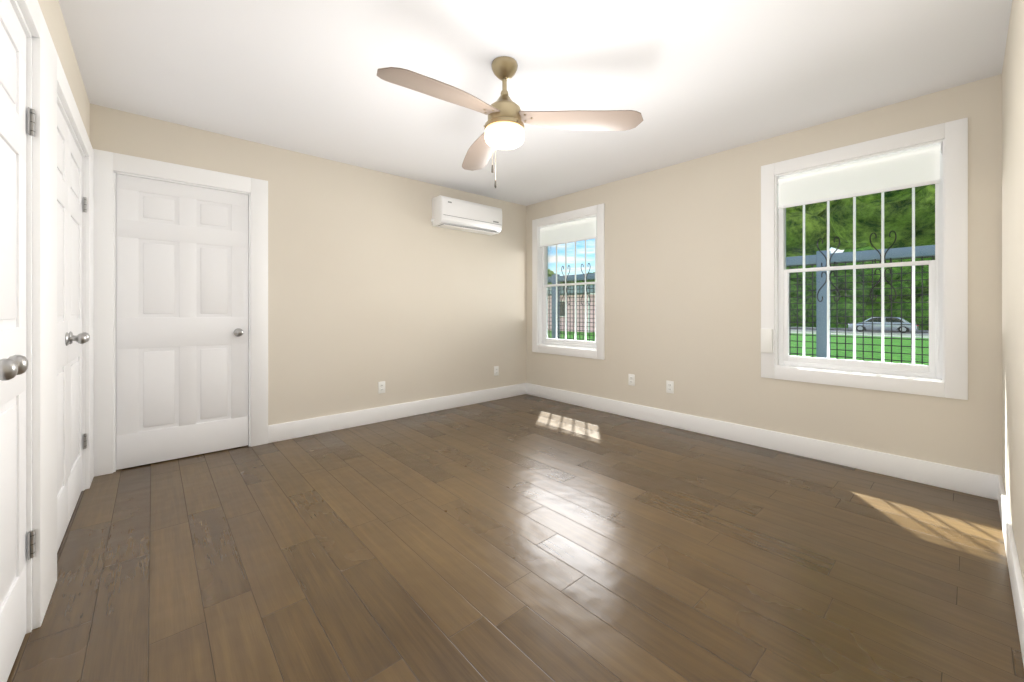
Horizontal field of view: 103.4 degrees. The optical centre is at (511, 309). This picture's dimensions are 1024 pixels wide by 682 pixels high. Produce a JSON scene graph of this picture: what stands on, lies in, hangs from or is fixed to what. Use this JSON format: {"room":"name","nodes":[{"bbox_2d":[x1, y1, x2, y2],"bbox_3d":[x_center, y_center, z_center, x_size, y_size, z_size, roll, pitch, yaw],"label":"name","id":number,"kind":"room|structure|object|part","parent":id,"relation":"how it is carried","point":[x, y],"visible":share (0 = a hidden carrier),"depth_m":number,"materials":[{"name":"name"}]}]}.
{"room":"empty bedroom","nodes":[
{"label":"empty bedroom","id":0,"kind":"room"},
{"bbox_2d":[38,0,89,139],"bbox_3d":[-1.531,-0.130,1.122,0.180,2.460,3.970,0,0,-42],"label":"wall","id":1,"kind":"structure","parent":0,"point":[54,19],"depth_m":1.95,"materials":[{"name":"paint"}]},
{"bbox_2d":[0,0,67,681],"bbox_3d":[-1.291,0.083,1.000,0.107,2.019,1.070,0,0,-42],"label":"door","id":2,"kind":"structure","parent":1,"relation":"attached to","point":[13,360],"depth_m":1.27,"materials":[{"name":"white wood"}]},
{"bbox_2d":[10,0,93,633],"bbox_3d":[-1.870,0.028,1.541,0.170,2.145,2.848,0,0,-42],"label":"trim","id":3,"kind":"structure","parent":1,"relation":"attached to","point":[48,89],"depth_m":1.47,"materials":[{"name":"white wood"}]},
{"bbox_2d":[68,128,89,523],"bbox_3d":[-2.231,0.083,2.058,0.107,2.019,1.140,0,0,-42],"label":"door","id":4,"kind":"structure","parent":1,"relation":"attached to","point":[72,338],"depth_m":2.23,"materials":[{"name":"white wood"}]},
{"bbox_2d":[90,103,525,424],"bbox_3d":[-1.354,-0.130,4.048,4.270,2.460,0.189,0,0,-42],"label":"wall","id":5,"kind":"structure","parent":0,"point":[382,291],"depth_m":3.87,"materials":[{"name":"paint"}]},
{"bbox_2d":[93,149,267,476],"bbox_3d":[-2.442,0.020,3.054,1.018,2.160,0.170,0,0,-42],"label":"door frame","id":6,"kind":"structure","parent":5,"relation":"attached to","point":[108,166],"depth_m":2.79,"materials":[{"name":"white wood"}]},
{"bbox_2d":[116,174,247,469],"bbox_3d":[-2.399,0.083,2.996,0.760,2.019,0.107,0,0,-42],"label":"door","id":7,"kind":"structure","parent":5,"relation":"in","point":[181,320],"depth_m":2.98,"materials":[{"name":"white wood"}]},
{"bbox_2d":[268,383,527,442],"bbox_3d":[-0.924,1.028,4.301,2.910,0.145,0.019,0,0,-42],"label":"baseboard","id":8,"kind":"structure","parent":5,"relation":"attached to","point":[306,427],"depth_m":3.99,"materials":[{"name":"white wood"}]},
{"bbox_2d":[431,195,501,234],"bbox_3d":[-0.492,-1.052,4.556,0.844,0.310,0.210,0,0,-42],"label":"air conditioner","id":9,"kind":"object","parent":5,"relation":"attached to","point":[457,214],"visible":1,"depth_m":4.43,"materials":[{"name":"white plastic"}]},
{"bbox_2d":[7,394,1023,681],"bbox_3d":[0.021,1.160,2.499,4.270,0.120,4.270,0,0,-42],"label":"floor","id":10,"kind":"structure","parent":0,"point":[525,538],"depth_m":1.74,"materials":[{"name":"brown wood"}]},
{"bbox_2d":[58,0,1011,205],"bbox_3d":[0.021,-1.420,2.499,4.270,0.120,4.270,0,0,-42],"label":"ceiling","id":11,"kind":"structure","parent":0,"point":[688,80],"depth_m":2.29,"materials":[{"name":"white paint"}]},
{"bbox_2d":[377,56,642,187],"bbox_3d":[-0.160,-1.028,2.215,1.282,0.662,1.263,0,0,-42],"label":"ceiling fan","id":12,"kind":"object","parent":11,"relation":"hanging from","point":[508,118],"visible":1,"depth_m":2.17,"materials":[{"name":"brushed brass"},{"name":"light wood"},{"name":"frosted glass"}]},
{"bbox_3d":[-0.041,-0.953,2.239,0.220,0.088,0.220,0,0,-42],"label":"globe","id":13,"kind":"part","parent":12,"relation":"part of","materials":[{"name":"white glass"}]},
{"bbox_2d":[526,74,1001,475],"bbox_3d":[1.561,-0.130,3.867,0.150,2.460,3.970,0,0,-42],"label":"wall","id":14,"kind":"structure","parent":0,"point":[683,276],"depth_m":3.38,"materials":[{"name":"paint"}]},
{"bbox_2d":[532,203,604,359],"bbox_3d":[0.688,-0.305,4.836,0.170,1.690,1.100,0,0,-42],"label":"window","id":15,"kind":"structure","parent":14,"relation":"in","point":[546,255],"depth_m":4.89,"materials":[{"name":"white plastic"}]},
{"bbox_2d":[539,215,596,246],"bbox_3d":[0.659,-0.358,4.811,0.061,1.376,0.884,0,0,-42],"label":"roller blind","id":16,"kind":"object","parent":15,"relation":"attached to","point":[574,231],"visible":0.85,"depth_m":4.76,"materials":[{"name":"fabric"}]},
{"bbox_2d":[556,221,596,341],"bbox_3d":[0.763,-0.305,4.903,0.032,1.612,1.004,0,0,-42],"label":"bars","id":17,"kind":"object","parent":14,"relation":"attached to","point":[585,290],"depth_m":4.90,"materials":[{"name":"white metal"}]},
{"bbox_2d":[628,374,634,385],"bbox_3d":[1.220,0.716,4.132,0.009,0.116,0.072,0,0,-42],"label":"electrical outlet","id":18,"kind":"object","parent":14,"relation":"attached to","point":[631,377],"depth_m":4.13,"materials":[{"name":"white plastic"}]},
{"bbox_2d":[666,380,673,393],"bbox_3d":[1.492,0.730,3.825,0.009,0.116,0.072,0,0,-42],"label":"electrical outlet","id":19,"kind":"object","parent":14,"relation":"attached to","point":[669,384],"depth_m":3.82,"materials":[{"name":"white plastic"}]},
{"bbox_2d":[528,383,991,498],"bbox_3d":[1.488,1.028,3.822,0.019,0.145,3.940,0,0,-42],"label":"baseboard","id":20,"kind":"structure","parent":14,"relation":"attached to","point":[977,483],"depth_m":3.04,"materials":[{"name":"white wood"}]},
{"bbox_2d":[803,187,914,363],"bbox_3d":[2.496,-0.305,2.951,0.032,1.612,1.004,0,0,-42],"label":"bars","id":21,"kind":"object","parent":14,"relation":"attached to","point":[882,272],"depth_m":2.95,"materials":[{"name":"white metal"}]},
{"bbox_2d":[761,117,967,399],"bbox_3d":[2.420,-0.305,2.884,0.170,1.690,1.100,0,0,-42],"label":"window frame","id":22,"kind":"structure","parent":14,"relation":"in","point":[952,136],"depth_m":2.59,"materials":[{"name":"white wood"}]},
{"bbox_2d":[761,329,772,352],"bbox_3d":[2.012,0.245,3.197,0.025,0.190,0.080,0,0,-42],"label":"sensor","id":23,"kind":"object","parent":22,"relation":"attached to","point":[766,340],"visible":0.96,"depth_m":3.19,"materials":[{"name":"white plastic"}]},
{"bbox_2d":[779,144,942,378],"bbox_3d":[2.439,-0.305,2.901,0.070,1.482,0.892,0,0,-42],"label":"window","id":24,"kind":"structure","parent":22,"relation":"attached to","point":[933,369],"depth_m":2.79,"materials":[{"name":"white plastic"}]},
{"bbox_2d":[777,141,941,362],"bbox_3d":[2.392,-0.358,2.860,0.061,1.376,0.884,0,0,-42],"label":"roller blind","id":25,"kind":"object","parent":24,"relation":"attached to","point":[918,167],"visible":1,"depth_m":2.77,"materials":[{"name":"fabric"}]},
{"bbox_2d":[1002,0,1023,581],"bbox_3d":[1.389,-0.130,0.959,4.270,2.460,0.150,0,0,-42],"label":"wall","id":26,"kind":"structure","parent":0,"point":[1013,273],"depth_m":1.74,"materials":[{"name":"paint"}]},
{"bbox_2d":[992,474,1023,664],"bbox_3d":[1.332,1.028,1.022,3.970,0.145,0.019,0,0,-42],"label":"baseboard","id":27,"kind":"structure","parent":26,"relation":"attached to","point":[998,491],"depth_m":1.63,"materials":[{"name":"white wood"}]},
{"label":"outside","id":28,"kind":"structure","parent":0,"visible":0},
{"bbox_2d":[548,184,934,364],"bbox_3d":[21.336,-3.671,43.281,150.000,15.071,156.660,0,0,-42],"label":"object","id":29,"kind":"structure","parent":28,"point":[903,228],"depth_m":11.63,"materials":[{"name":"green plant"}]}
]}

